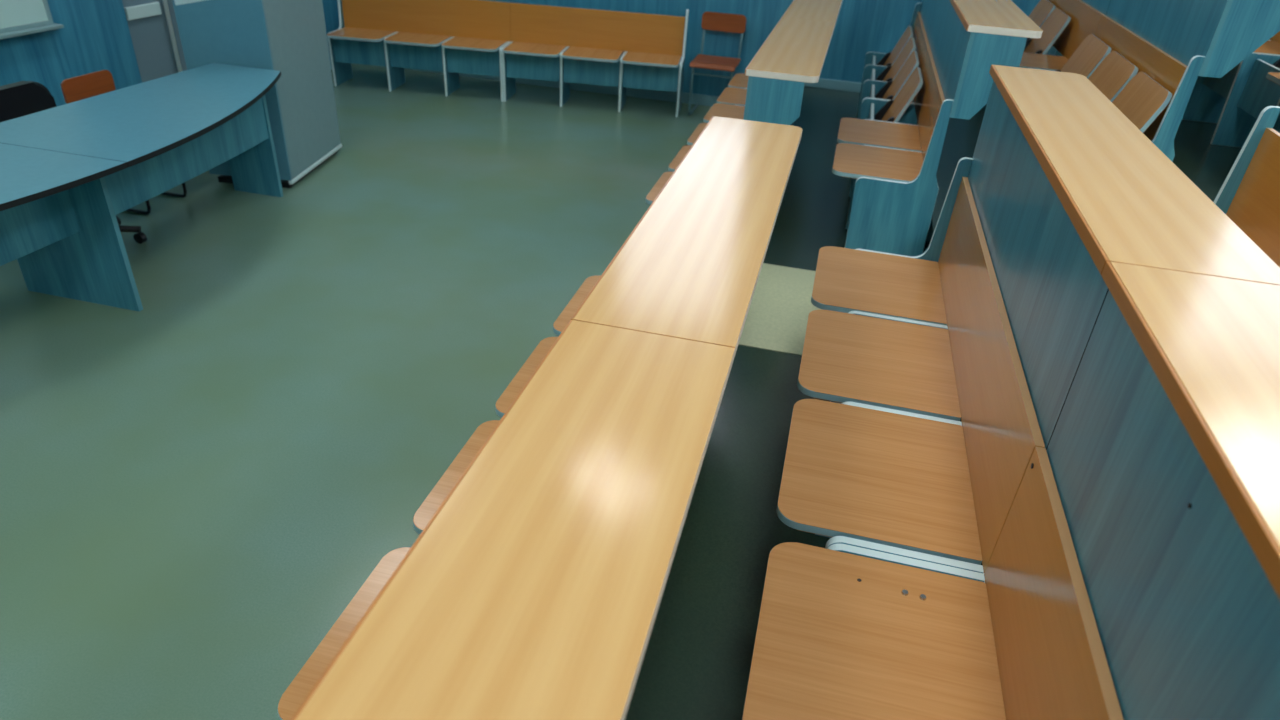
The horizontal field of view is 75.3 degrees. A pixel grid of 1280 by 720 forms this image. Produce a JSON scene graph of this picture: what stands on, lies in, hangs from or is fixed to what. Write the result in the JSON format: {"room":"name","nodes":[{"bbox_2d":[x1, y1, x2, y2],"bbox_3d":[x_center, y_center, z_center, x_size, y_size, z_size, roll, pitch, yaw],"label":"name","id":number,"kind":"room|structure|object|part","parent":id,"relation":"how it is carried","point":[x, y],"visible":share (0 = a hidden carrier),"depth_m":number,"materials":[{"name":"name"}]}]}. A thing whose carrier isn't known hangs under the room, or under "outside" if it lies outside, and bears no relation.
{"room":"lecture hall","nodes":[
{"label":"lecture hall","id":0,"kind":"room"},
{"bbox_2d":[122,0,186,82],"bbox_3d":[-4.251,-2.126,2.033,0.200,5.000,12.220,10,32,10],"label":"wall","id":1,"kind":"structure","parent":0,"point":[150,36],"depth_m":5.86,"materials":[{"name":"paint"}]},
{"bbox_2d":[0,0,141,105],"bbox_3d":[-4.544,-0.318,1.573,0.025,2.150,9.140,10,32,10],"label":"cladding","id":2,"kind":"object","parent":1,"relation":"attached to","point":[95,36],"depth_m":5.21,"materials":[{"name":"blue laminate"}]},
{"bbox_2d":[0,0,63,39],"bbox_3d":[-3.859,-1.858,3.502,0.075,1.277,2.930,10,32,10],"label":"whiteboard","id":3,"kind":"object","parent":2,"relation":"attached to","point":[17,17],"visible":1,"depth_m":4.85,"materials":[{"name":"white ceramic"}]},
{"bbox_3d":[-3.884,-1.867,3.492,0.026,1.255,2.910,10,32,10],"label":"frame","id":4,"kind":"part","parent":3,"relation":"part of","materials":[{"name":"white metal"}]},
{"bbox_2d":[0,23,63,39],"bbox_3d":[-3.895,-1.321,3.826,0.075,0.020,2.930,10,32,10],"label":"tray","id":5,"kind":"object","parent":3,"relation":"on","point":[30,28],"depth_m":4.85,"materials":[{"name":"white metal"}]},
{"bbox_2d":[124,2,161,19],"bbox_3d":[-3.409,-2.397,5.698,0.020,0.080,0.305,10,32,10],"label":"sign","id":6,"kind":"structure","parent":1,"relation":"attached to","point":[150,9],"depth_m":5.68,"materials":[{"name":"white"}]},
{"bbox_2d":[162,0,181,72],"bbox_3d":[-3.297,-3.180,5.438,0.028,3.200,0.027,10,32,10],"label":"pipe","id":7,"kind":"object","parent":1,"relation":"attached to","point":[165,4],"visible":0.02,"depth_m":5.94,"materials":[{"name":"white"}]},
{"bbox_2d":[322,0,338,69],"bbox_3d":[-2.994,-3.438,6.918,0.025,2.150,1.700,10,32,10],"label":"cladding","id":8,"kind":"object","parent":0,"point":[330,7],"depth_m":7.73,"materials":[{"name":"blue laminate"}]},
{"bbox_2d":[0,63,711,719],"bbox_3d":[-2.268,0.350,2.903,4.588,0.100,12.220,10,32,10],"label":"floor","id":9,"kind":"structure","parent":0,"point":[197,484],"depth_m":3.35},
{"bbox_2d":[0,81,146,243],"bbox_3d":[-2.869,-0.929,4.116,0.546,0.765,0.530,10,32,10],"label":"office chair","id":10,"kind":"object","parent":9,"relation":"on","point":[22,98],"visible":0.16,"depth_m":4.08,"materials":[{"name":"black"}]},
{"bbox_3d":[-3.072,-1.161,4.033,0.060,0.305,0.520,10,32,10],"label":"backrest","id":11,"kind":"part","parent":10,"relation":"part of","materials":[{"name":"black"}]},
{"bbox_3d":[-2.740,-0.682,4.293,0.273,0.061,0.036,-5,32,-14],"label":"leg","id":12,"kind":"part","parent":10,"relation":"part of","materials":[{"name":"black plastic"}]},
{"bbox_2d":[60,70,186,213],"bbox_3d":[-2.861,-1.218,4.654,0.398,0.703,0.334,10,32,10],"label":"wooden chair","id":13,"kind":"object","parent":9,"relation":"on","point":[89,85],"visible":0.3,"depth_m":4.55,"materials":[{"name":"orange wood"}]},
{"bbox_3d":[-3.013,-1.494,4.537,0.011,0.128,0.334,10,32,10],"label":"backrest","id":14,"kind":"part","parent":13,"relation":"part of","materials":[{"name":"orange wood"}]},
{"bbox_3d":[-2.908,-1.142,4.539,0.376,0.686,0.019,10,32,10],"label":"frame","id":15,"kind":"part","parent":13,"relation":"part of","materials":[{"name":"black metal"}]},
{"bbox_3d":[-2.837,-1.284,4.782,0.376,0.686,0.019,10,32,10],"label":"frame","id":16,"kind":"part","parent":13,"relation":"part of","materials":[{"name":"black metal"}]},
{"bbox_2d":[0,63,282,311],"bbox_3d":[-2.438,-0.531,3.524,0.830,0.745,3.170,10,32,10],"label":"desk","id":17,"kind":"object","parent":9,"relation":"on","point":[67,171],"visible":1,"depth_m":3.71,"materials":[{"name":"blue wood"}]},
{"bbox_3d":[-2.656,-0.324,2.830,0.046,0.362,1.628,12,32,13],"label":"modesty panel","id":18,"kind":"part","parent":17,"relation":"part of","materials":[{"name":"blue laminate"}]},
{"bbox_3d":[-2.528,-0.585,3.626,0.600,0.722,0.024,10,32,10],"label":"panel","id":19,"kind":"part","parent":17,"relation":"part of","materials":[{"name":"blue laminate"}]},
{"bbox_3d":[-2.280,-1.088,4.139,0.040,0.362,1.449,8,31,7],"label":"modesty panel","id":20,"kind":"part","parent":17,"relation":"part of","materials":[{"name":"blue laminate"}]},
{"bbox_3d":[-2.306,-1.328,4.883,0.320,0.722,0.024,10,32,10],"label":"panel","id":21,"kind":"part","parent":17,"relation":"part of","materials":[{"name":"blue laminate"}]},
{"bbox_2d":[172,0,341,187],"bbox_3d":[-2.314,-2.177,4.952,0.519,2.100,0.802,5,31,2],"label":"tall cabinet","id":22,"kind":"object","parent":9,"relation":"on","point":[289,37],"visible":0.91,"depth_m":4.95,"materials":[{"name":"teal"}]},
{"bbox_3d":[-2.346,-2.003,4.603,0.515,2.040,0.017,5,31,2],"label":"door","id":23,"kind":"part","parent":22,"relation":"part of","materials":[{"name":"blue wood"}]},
{"bbox_3d":[-2.126,-1.299,5.463,0.024,0.025,0.796,5,31,2],"label":"rail","id":24,"kind":"part","parent":22,"relation":"part of","materials":[{"name":"white metal"}]},
{"bbox_2d":[278,547,409,719],"bbox_3d":[-0.549,0.886,1.312,0.470,0.822,1.595,10,32,10],"label":"bench","id":25,"kind":"object","parent":9,"relation":"on","point":[318,662],"visible":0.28,"depth_m":1.74,"materials":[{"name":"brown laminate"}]},
{"bbox_2d":[571,116,802,357],"bbox_3d":[0.205,-0.283,2.315,0.318,0.369,1.594,10,32,10],"label":"writing desk","id":26,"kind":"object","parent":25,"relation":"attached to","point":[690,268],"visible":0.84,"depth_m":1.93,"materials":[{"name":"brown wood"}]},
{"bbox_2d":[327,0,510,100],"bbox_3d":[-1.915,-2.751,7.189,1.532,0.822,0.470,6,31,4],"label":"bench","id":27,"kind":"object","parent":9,"relation":"on","point":[452,37],"visible":0.98,"depth_m":7.22,"materials":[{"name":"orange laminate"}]},
{"bbox_3d":[-2.656,-2.864,7.292,0.021,0.822,0.359,6,31,4],"label":"panel","id":28,"kind":"part","parent":27,"relation":"part of","materials":[{"name":"blue laminate"}]},
{"bbox_3d":[-2.415,-2.820,7.188,0.469,0.020,0.416,6,31,4],"label":"seat","id":29,"kind":"part","parent":27,"relation":"part of","materials":[{"name":"brown wood"}]},
{"bbox_3d":[-2.172,-2.648,7.352,0.021,0.448,0.359,6,31,4],"label":"panel","id":30,"kind":"part","parent":27,"relation":"part of","materials":[{"name":"blue laminate"}]},
{"bbox_3d":[-1.916,-2.763,7.150,0.469,0.020,0.416,6,31,4],"label":"seat","id":31,"kind":"part","parent":27,"relation":"part of","materials":[{"name":"brown wood"}]},
{"bbox_3d":[-1.870,-3.012,7.253,1.510,0.317,0.022,6,31,4],"label":"backrest","id":32,"kind":"part","parent":27,"relation":"part of","materials":[{"name":"brown wood"}]},
{"bbox_3d":[-1.666,-2.591,7.314,0.021,0.448,0.359,6,31,4],"label":"panel","id":33,"kind":"part","parent":27,"relation":"part of","materials":[{"name":"blue laminate"}]},
{"bbox_3d":[-1.418,-2.707,7.112,0.469,0.020,0.416,6,31,4],"label":"seat","id":34,"kind":"part","parent":27,"relation":"part of","materials":[{"name":"brown wood"}]},
{"bbox_3d":[-1.170,-2.535,7.276,0.021,0.448,0.359,6,31,4],"label":"panel","id":35,"kind":"part","parent":27,"relation":"part of","materials":[{"name":"silver metal"}]},
{"bbox_2d":[413,276,599,533],"bbox_3d":[-0.161,0.106,2.649,0.470,0.822,1.595,10,32,10],"label":"bench","id":36,"kind":"object","parent":9,"relation":"on","point":[428,508],"visible":0.2,"depth_m":2.41,"materials":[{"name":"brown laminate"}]},
{"bbox_3d":[-0.313,0.332,2.199,0.416,0.020,0.488,10,32,10],"label":"seat","id":37,"kind":"part","parent":36,"relation":"part of","materials":[{"name":"brown wood"}]},
{"bbox_2d":[291,320,734,719],"bbox_3d":[-0.183,0.497,0.978,0.318,0.369,1.594,10,32,10],"label":"writing desk","id":38,"kind":"object","parent":36,"relation":"attached to","point":[534,590],"visible":1,"depth_m":1.05,"materials":[{"name":"brown wood"}]},
{"bbox_3d":[-0.186,0.075,2.638,0.416,0.020,0.488,10,32,10],"label":"seat","id":39,"kind":"part","parent":36,"relation":"part of","materials":[{"name":"brown wood"}]},
{"bbox_3d":[-0.059,-0.181,3.077,0.416,0.020,0.488,10,32,10],"label":"seat","id":40,"kind":"part","parent":36,"relation":"part of","materials":[{"name":"brown wood"}]},
{"bbox_2d":[502,3,688,116],"bbox_3d":[-0.396,-2.580,7.074,1.532,0.822,0.470,6,31,4],"label":"bench","id":41,"kind":"object","parent":9,"relation":"on","point":[564,45],"visible":1,"depth_m":7.10,"materials":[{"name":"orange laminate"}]},
{"bbox_3d":[-1.148,-2.533,7.275,0.021,0.448,0.359,6,31,4],"label":"panel","id":42,"kind":"part","parent":41,"relation":"part of","materials":[{"name":"silver metal"}]},
{"bbox_3d":[-0.896,-2.648,7.073,0.469,0.020,0.416,6,31,4],"label":"seat","id":43,"kind":"part","parent":41,"relation":"part of","materials":[{"name":"brown wood"}]},
{"bbox_3d":[-0.653,-2.477,7.237,0.021,0.448,0.359,6,31,4],"label":"panel","id":44,"kind":"part","parent":41,"relation":"part of","materials":[{"name":"silver metal"}]},
{"bbox_3d":[-0.398,-2.592,7.036,0.469,0.020,0.416,6,31,4],"label":"seat","id":45,"kind":"part","parent":41,"relation":"part of","materials":[{"name":"brown wood"}]},
{"bbox_3d":[-0.372,-2.843,7.140,1.510,0.317,0.022,6,31,4],"label":"backrest","id":46,"kind":"part","parent":41,"relation":"part of","materials":[{"name":"brown wood"}]},
{"bbox_3d":[-0.147,-2.420,7.199,0.021,0.448,0.359,6,31,4],"label":"panel","id":47,"kind":"part","parent":41,"relation":"part of","materials":[{"name":"white metal"}]},
{"bbox_3d":[0.101,-2.535,6.998,0.469,0.020,0.416,6,31,4],"label":"seat","id":48,"kind":"part","parent":41,"relation":"part of","materials":[{"name":"brown wood"}]},
{"bbox_3d":[0.359,-2.524,7.066,0.021,0.822,0.359,6,31,4],"label":"panel","id":49,"kind":"part","parent":41,"relation":"part of","materials":[{"name":"blue laminate"}]},
{"bbox_2d":[646,123,706,204],"bbox_3d":[0.430,-1.084,4.688,0.470,0.822,1.595,10,32,10],"label":"bench","id":50,"kind":"object","parent":9,"relation":"on","point":[663,179],"visible":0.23,"depth_m":4.57,"materials":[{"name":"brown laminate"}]},
{"bbox_3d":[0.278,-0.859,4.238,0.416,0.020,0.488,10,32,10],"label":"seat","id":51,"kind":"part","parent":50,"relation":"part of","materials":[{"name":"brown wood"}]},
{"bbox_3d":[0.405,-1.115,4.677,0.416,0.020,0.488,10,32,10],"label":"seat","id":52,"kind":"part","parent":50,"relation":"part of","materials":[{"name":"brown wood"}]},
{"bbox_3d":[0.533,-1.371,5.116,0.416,0.020,0.488,10,32,10],"label":"seat","id":53,"kind":"part","parent":50,"relation":"part of","materials":[{"name":"brown wood"}]},
{"bbox_2d":[688,11,745,114],"bbox_3d":[0.650,-2.510,7.097,0.380,0.799,0.452,10,32,10],"label":"wooden chair","id":54,"kind":"object","parent":9,"relation":"on","point":[716,21],"visible":0.85,"depth_m":7.08,"materials":[{"name":"orange wood"}]},
{"bbox_3d":[0.493,-2.537,7.142,0.022,0.780,0.427,10,32,10],"label":"frame","id":55,"kind":"part","parent":54,"relation":"part of","materials":[{"name":"grey metal"}]},
{"bbox_3d":[0.644,-2.525,7.050,0.380,0.037,0.385,10,32,10],"label":"seat","id":56,"kind":"part","parent":54,"relation":"part of","materials":[{"name":"orange wood"}]},
{"bbox_3d":[0.717,-2.887,7.094,0.380,0.145,0.013,10,32,10],"label":"backrest","id":57,"kind":"part","parent":54,"relation":"part of","materials":[{"name":"orange wood"}]},
{"bbox_3d":[0.812,-2.480,7.082,0.022,0.780,0.427,10,32,10],"label":"frame","id":58,"kind":"part","parent":54,"relation":"part of","materials":[{"name":"grey metal"}]},
{"bbox_2d":[703,73,748,122],"bbox_3d":[0.818,-1.865,6.025,0.470,0.822,1.595,10,32,10],"label":"bench","id":59,"kind":"object","parent":9,"relation":"on","point":[731,103],"visible":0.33,"depth_m":5.86,"materials":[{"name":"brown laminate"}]},
{"bbox_3d":[0.666,-1.639,5.575,0.416,0.020,0.488,10,32,10],"label":"seat","id":60,"kind":"part","parent":59,"relation":"part of","materials":[{"name":"brown wood"}]},
{"bbox_3d":[0.793,-1.895,6.014,0.416,0.020,0.488,10,32,10],"label":"seat","id":61,"kind":"part","parent":59,"relation":"part of","materials":[{"name":"brown wood"}]},
{"bbox_3d":[0.920,-2.151,6.453,0.416,0.020,0.488,10,32,10],"label":"seat","id":62,"kind":"part","parent":59,"relation":"part of","materials":[{"name":"brown wood"}]},
{"bbox_2d":[743,17,834,124],"bbox_3d":[0.796,-1.473,4.355,0.318,0.369,1.594,10,32,10],"label":"writing desk","id":63,"kind":"object","parent":59,"relation":"attached to","point":[793,54],"visible":0.98,"depth_m":3.71,"materials":[{"name":"brown wood"}]},
{"bbox_3d":[0.668,-1.485,4.385,0.018,0.342,1.592,10,32,10],"label":"panel","id":64,"kind":"part","parent":63,"relation":"part of","materials":[{"name":"blue laminate"}]},
{"bbox_3d":[0.595,-1.080,3.704,0.226,0.344,0.018,10,32,10],"label":"bracket panel","id":65,"kind":"part","parent":63,"relation":"part of","materials":[{"name":"blue laminate"}]},
{"bbox_2d":[374,65,718,105],"bbox_3d":[-0.736,-2.591,7.764,4.388,0.090,0.015,10,32,10],"label":"baseboard","id":66,"kind":"structure","parent":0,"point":[707,100],"depth_m":7.66,"materials":[{"name":"teal"}]},
{"bbox_2d":[625,86,859,719],"bbox_3d":[0.382,0.709,2.344,0.868,0.369,12.220,10,32,10],"label":"floor","id":67,"kind":"structure","parent":0,"point":[696,664],"depth_m":2.54,"materials":[{"name":"green"}]},
{"bbox_2d":[832,49,953,255],"bbox_3d":[1.286,-1.161,4.395,0.470,0.822,1.595,10,32,10],"label":"bench","id":68,"kind":"object","parent":67,"relation":"on","point":[891,154],"visible":0.99,"depth_m":3.86,"materials":[{"name":"blue laminate"}]},
{"bbox_3d":[1.134,-0.935,3.945,0.416,0.020,0.488,10,32,10],"label":"seat","id":69,"kind":"part","parent":68,"relation":"part of","materials":[{"name":"brown wood"}]},
{"bbox_3d":[1.261,-1.191,4.384,0.416,0.020,0.488,10,32,10],"label":"seat","id":70,"kind":"part","parent":68,"relation":"part of","materials":[{"name":"brown wood"}]},
{"bbox_3d":[1.393,-1.121,4.704,0.359,0.448,0.022,10,32,10],"label":"panel","id":71,"kind":"part","parent":68,"relation":"part of","materials":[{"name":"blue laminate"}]},
{"bbox_3d":[1.264,-0.861,4.259,0.359,0.448,0.022,10,32,10],"label":"panel","id":72,"kind":"part","parent":68,"relation":"part of","materials":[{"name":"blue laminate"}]},
{"bbox_3d":[1.520,-1.376,5.140,0.359,0.448,0.022,10,32,10],"label":"panel","id":73,"kind":"part","parent":68,"relation":"part of","materials":[{"name":"blue laminate"}]},
{"bbox_3d":[1.149,-0.766,3.726,0.359,0.822,0.022,10,32,10],"label":"panel","id":74,"kind":"part","parent":68,"relation":"part of","materials":[{"name":"blue laminate"}]},
{"bbox_3d":[1.489,-1.460,4.787,0.020,0.416,0.488,30,33,-2],"label":"seat","id":75,"kind":"part","parent":68,"relation":"part of","materials":[{"name":"brown wood"}]},
{"bbox_3d":[1.486,-1.297,4.271,0.022,0.317,1.572,10,32,10],"label":"backrest","id":76,"kind":"part","parent":68,"relation":"part of","materials":[{"name":"brown wood"}]},
{"bbox_2d":[920,0,941,48],"bbox_3d":[2.026,-2.333,5.402,0.290,0.369,1.594,10,32,10],"label":"writing desk","id":77,"kind":"object","parent":68,"relation":"attached to","point":[930,9],"visible":0.38,"depth_m":5.20,"materials":[{"name":"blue wood"}]},
{"bbox_2d":[857,3,929,118],"bbox_3d":[1.727,-1.931,5.722,0.359,0.822,1.595,10,32,10],"label":"bench","id":78,"kind":"object","parent":67,"relation":"on","point":[884,74],"visible":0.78,"depth_m":5.60,"materials":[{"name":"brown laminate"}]},
{"bbox_3d":[1.781,-1.902,6.041,0.359,0.448,0.022,10,32,10],"label":"panel","id":79,"kind":"part","parent":78,"relation":"part of","materials":[{"name":"blue laminate"}]},
{"bbox_3d":[1.652,-1.642,5.596,0.359,0.448,0.022,10,32,10],"label":"panel","id":80,"kind":"part","parent":78,"relation":"part of","materials":[{"name":"blue laminate"}]},
{"bbox_3d":[1.876,-2.241,6.124,0.020,0.416,0.488,30,33,-2],"label":"seat","id":81,"kind":"part","parent":78,"relation":"part of","materials":[{"name":"brown wood"}]},
{"bbox_3d":[1.749,-1.984,5.685,0.020,0.416,0.488,30,33,-2],"label":"seat","id":82,"kind":"part","parent":78,"relation":"part of","materials":[{"name":"brown wood"}]},
{"bbox_3d":[1.622,-1.728,5.246,0.020,0.416,0.488,30,33,-2],"label":"seat","id":83,"kind":"part","parent":78,"relation":"part of","materials":[{"name":"brown wood"}]},
{"bbox_3d":[1.868,-2.067,5.589,0.022,0.317,1.572,10,32,10],"label":"backrest","id":84,"kind":"part","parent":78,"relation":"part of","materials":[{"name":"brown wood"}]},
{"bbox_2d":[931,0,1042,119],"bbox_3d":[1.638,-1.552,4.064,0.290,0.369,1.594,10,32,10],"label":"writing desk","id":85,"kind":"object","parent":78,"relation":"attached to","point":[971,36],"visible":0.99,"depth_m":3.47,"materials":[{"name":"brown wood"}]},
{"bbox_3d":[1.524,-1.561,4.092,0.018,0.342,1.592,10,32,10],"label":"panel","id":86,"kind":"part","parent":85,"relation":"part of","materials":[{"name":"blue laminate"}]},
{"bbox_3d":[1.438,-1.159,3.414,0.198,0.344,0.018,10,32,10],"label":"bracket panel","id":87,"kind":"part","parent":85,"relation":"part of","materials":[{"name":"blue laminate"}]},
{"bbox_2d":[777,157,1044,573],"bbox_3d":[0.695,0.029,2.356,0.470,0.822,1.595,10,32,10],"label":"bench","id":88,"kind":"object","parent":67,"relation":"on","point":[890,464],"visible":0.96,"depth_m":2.03,"materials":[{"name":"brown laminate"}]},
{"bbox_3d":[0.797,-0.257,2.784,0.416,0.020,0.488,10,32,10],"label":"seat","id":89,"kind":"part","parent":88,"relation":"part of","materials":[{"name":"brown wood"}]},
{"bbox_3d":[0.670,-0.001,2.345,0.416,0.020,0.488,10,32,10],"label":"seat","id":90,"kind":"part","parent":88,"relation":"part of","materials":[{"name":"brown wood"}]},
{"bbox_3d":[0.543,0.255,1.906,0.416,0.020,0.488,10,32,10],"label":"seat","id":91,"kind":"part","parent":88,"relation":"part of","materials":[{"name":"brown wood"}]},
{"bbox_3d":[0.673,0.329,2.220,0.359,0.448,0.022,10,32,10],"label":"panel","id":92,"kind":"part","parent":88,"relation":"part of","materials":[{"name":"blue laminate"}]},
{"bbox_3d":[0.802,0.069,2.665,0.359,0.448,0.022,10,32,10],"label":"panel","id":93,"kind":"part","parent":88,"relation":"part of","materials":[{"name":"blue laminate"}]},
{"bbox_3d":[0.546,0.584,1.783,0.359,0.448,0.022,10,32,10],"label":"panel","id":94,"kind":"part","parent":88,"relation":"part of","materials":[{"name":"white metal"}]},
{"bbox_3d":[0.939,-0.345,3.005,0.359,0.822,0.022,10,32,10],"label":"panel","id":95,"kind":"part","parent":88,"relation":"part of","materials":[{"name":"blue laminate"}]},
{"bbox_3d":[0.889,-0.096,2.213,0.022,0.317,1.572,10,32,10],"label":"backrest","id":96,"kind":"part","parent":88,"relation":"part of","materials":[{"name":"brown wood"}]},
{"bbox_2d":[1046,261,1279,719],"bbox_3d":[0.650,0.417,0.690,0.272,0.369,1.594,10,32,10],"label":"writing desk","id":97,"kind":"object","parent":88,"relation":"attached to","point":[1163,450],"visible":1,"depth_m":1.00,"materials":[{"name":"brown wood"}]},
{"bbox_2d":[742,447,1123,719],"bbox_3d":[0.307,0.810,1.019,0.470,0.822,1.595,10,32,10],"label":"bench","id":98,"kind":"object","parent":67,"relation":"on","point":[845,631],"visible":1,"depth_m":1.42,"materials":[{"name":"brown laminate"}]},
{"bbox_3d":[0.409,0.523,1.447,0.416,0.020,0.488,10,32,10],"label":"seat","id":99,"kind":"part","parent":98,"relation":"part of","materials":[{"name":"brown wood"}]},
{"bbox_3d":[0.541,0.595,1.764,0.359,0.448,0.022,10,32,10],"label":"panel","id":100,"kind":"part","parent":98,"relation":"part of","materials":[{"name":"white metal"}]},
{"bbox_3d":[0.507,0.673,0.894,0.022,0.317,1.572,10,32,10],"label":"backrest","id":101,"kind":"part","parent":98,"relation":"part of","materials":[{"name":"brown wood"}]},
{"bbox_2d":[968,65,1279,449],"bbox_3d":[1.038,-0.364,2.027,0.272,0.369,1.594,10,32,10],"label":"writing desk","id":102,"kind":"object","parent":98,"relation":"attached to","point":[1064,185],"visible":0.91,"depth_m":1.67,"materials":[{"name":"brown wood"}]},
{"bbox_3d":[0.932,-0.371,2.053,0.018,0.342,1.592,10,32,10],"label":"panel","id":103,"kind":"part","parent":102,"relation":"part of","materials":[{"name":"blue laminate"}]},
{"bbox_2d":[486,0,1039,96],"bbox_3d":[2.408,-2.928,6.677,10.750,2.150,0.020,10,32,10],"label":"cladding","id":104,"kind":"object","parent":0,"point":[862,27],"depth_m":7.11,"materials":[{"name":"blue laminate"}]},
{"bbox_2d":[804,78,861,92],"bbox_3d":[1.823,-2.357,7.158,0.868,0.080,0.015,10,32,10],"label":"baseboard","id":105,"kind":"structure","parent":104,"relation":"attached to","point":[822,83],"depth_m":7.17,"materials":[{"name":"teal"}]},
{"bbox_2d":[782,0,842,23],"bbox_3d":[1.184,-2.254,5.692,0.318,0.369,1.594,10,32,10],"label":"writing desk","id":106,"kind":"object","parent":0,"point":[819,10],"visible":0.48,"depth_m":5.28,"materials":[{"name":"brown wood"}]},
{"bbox_2d":[923,104,986,564],"bbox_3d":[1.230,0.747,2.120,0.868,0.631,12.220,10,32,10],"label":"floor","id":107,"kind":"structure","parent":0,"point":[961,136],"depth_m":4.84,"materials":[{"name":"green"}]},
{"bbox_2d":[1019,0,1103,70],"bbox_3d":[2.529,-2.018,5.439,0.470,0.822,1.595,10,32,10],"label":"bench","id":108,"kind":"object","parent":107,"relation":"on","point":[1065,24],"visible":0.28,"depth_m":5.16,"materials":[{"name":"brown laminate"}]},
{"bbox_3d":[2.732,-2.317,5.831,0.020,0.416,0.488,30,33,-2],"label":"seat","id":109,"kind":"part","parent":108,"relation":"part of","materials":[{"name":"brown wood"}]},
{"bbox_3d":[2.377,-1.792,4.990,0.416,0.020,0.488,10,32,10],"label":"seat","id":110,"kind":"part","parent":108,"relation":"part of","materials":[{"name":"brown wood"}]},
{"bbox_3d":[2.605,-2.061,5.392,0.020,0.416,0.488,30,33,-2],"label":"seat","id":111,"kind":"part","parent":108,"relation":"part of","materials":[{"name":"brown wood"}]},
{"bbox_3d":[2.637,-1.978,5.749,0.359,0.448,0.022,10,32,10],"label":"panel","id":112,"kind":"part","parent":108,"relation":"part of","materials":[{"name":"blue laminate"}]},
{"bbox_3d":[2.724,-2.143,5.296,0.022,0.317,1.572,10,32,10],"label":"backrest","id":113,"kind":"part","parent":108,"relation":"part of","materials":[{"name":"brown wood"}]},
{"bbox_2d":[1106,0,1279,77],"bbox_3d":[2.494,-1.629,3.772,0.290,0.369,1.594,10,32,10],"label":"writing desk","id":114,"kind":"object","parent":108,"relation":"attached to","point":[1225,32],"visible":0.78,"depth_m":3.23,"materials":[{"name":"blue wood"}]},
{"bbox_3d":[2.293,-1.235,3.121,0.198,0.344,0.018,10,32,10],"label":"bracket panel","id":115,"kind":"part","parent":114,"relation":"part of","materials":[{"name":"blue laminate"}]},
{"bbox_2d":[1057,15,1204,160],"bbox_3d":[2.196,-1.227,4.092,0.359,0.822,1.595,10,32,10],"label":"bench","id":116,"kind":"object","parent":107,"relation":"on","point":[1153,89],"visible":0.33,"depth_m":3.66,"materials":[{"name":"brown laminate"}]},
{"bbox_3d":[2.345,-1.536,4.494,0.020,0.416,0.488,30,33,-2],"label":"seat","id":117,"kind":"part","parent":116,"relation":"part of","materials":[{"name":"brown wood"}]},
{"bbox_2d":[1082,0,1110,14],"bbox_3d":[2.882,-2.409,5.109,0.290,0.369,1.594,10,32,10],"label":"writing desk","id":118,"kind":"object","parent":116,"relation":"attached to","point":[1102,6],"visible":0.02,"depth_m":4.69,"materials":[{"name":"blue wood"}]},
{"bbox_3d":[2.217,-1.280,4.055,0.020,0.416,0.488,30,33,-2],"label":"seat","id":119,"kind":"part","parent":116,"relation":"part of","materials":[{"name":"brown wood"}]},
{"bbox_3d":[2.342,-1.374,3.978,0.022,0.317,1.572,10,32,10],"label":"backrest","id":120,"kind":"part","parent":116,"relation":"part of","materials":[{"name":"brown wood"}]},
{"bbox_3d":[2.090,-1.024,3.616,0.020,0.416,0.488,30,33,-2],"label":"seat","id":121,"kind":"part","parent":116,"relation":"part of","materials":[{"name":"brown wood"}]},
{"bbox_3d":[2.004,-0.843,3.433,0.359,0.822,0.022,10,32,10],"label":"panel","id":122,"kind":"part","parent":116,"relation":"part of","materials":[{"name":"blue laminate"}]},
{"bbox_2d":[1214,106,1279,266],"bbox_3d":[1.502,-0.056,2.072,0.470,0.822,1.595,10,32,10],"label":"bench","id":123,"kind":"object","parent":107,"relation":"on","point":[1249,195],"visible":0.09,"depth_m":2.49,"materials":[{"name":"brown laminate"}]},
{"bbox_3d":[1.747,-0.430,2.721,0.359,0.822,0.022,10,32,10],"label":"panel","id":124,"kind":"part","parent":123,"relation":"part of","materials":[{"name":"blue laminate"}]},
{"bbox_2d":[1055,50,1241,201],"bbox_3d":[2.078,0.784,1.896,0.868,0.897,12.220,10,32,10],"label":"floor","id":125,"kind":"structure","parent":0,"point":[1207,165],"depth_m":4.05,"materials":[{"name":"green"}]},
{"bbox_2d":[1182,31,1279,147],"bbox_3d":[2.998,-1.313,3.810,0.470,0.822,1.595,10,32,10],"label":"bench","id":126,"kind":"object","parent":125,"relation":"on","point":[1235,100],"visible":0.47,"depth_m":4.17,"materials":[{"name":"blue laminate"}]},
{"bbox_3d":[3.232,-1.528,4.555,0.359,0.448,0.022,10,32,10],"label":"panel","id":127,"kind":"part","parent":126,"relation":"part of","materials":[{"name":"blue laminate"}]},
{"bbox_3d":[3.105,-1.274,4.119,0.359,0.448,0.022,10,32,10],"label":"panel","id":128,"kind":"part","parent":126,"relation":"part of","materials":[{"name":"blue laminate"}]},
{"bbox_3d":[3.100,-1.600,4.238,0.416,0.020,0.488,10,32,10],"label":"seat","id":129,"kind":"part","parent":126,"relation":"part of","materials":[{"name":"brown wood"}]},
{"bbox_3d":[2.846,-1.087,3.360,0.416,0.020,0.488,10,32,10],"label":"seat","id":130,"kind":"part","parent":126,"relation":"part of","materials":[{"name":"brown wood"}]},
{"bbox_3d":[3.197,-1.450,3.685,0.022,0.317,1.572,10,32,10],"label":"backrest","id":131,"kind":"part","parent":126,"relation":"part of","materials":[{"name":"brown wood"}]},
{"bbox_3d":[2.976,-1.014,3.673,0.359,0.448,0.022,10,32,10],"label":"panel","id":132,"kind":"part","parent":126,"relation":"part of","materials":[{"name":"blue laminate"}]}
]}

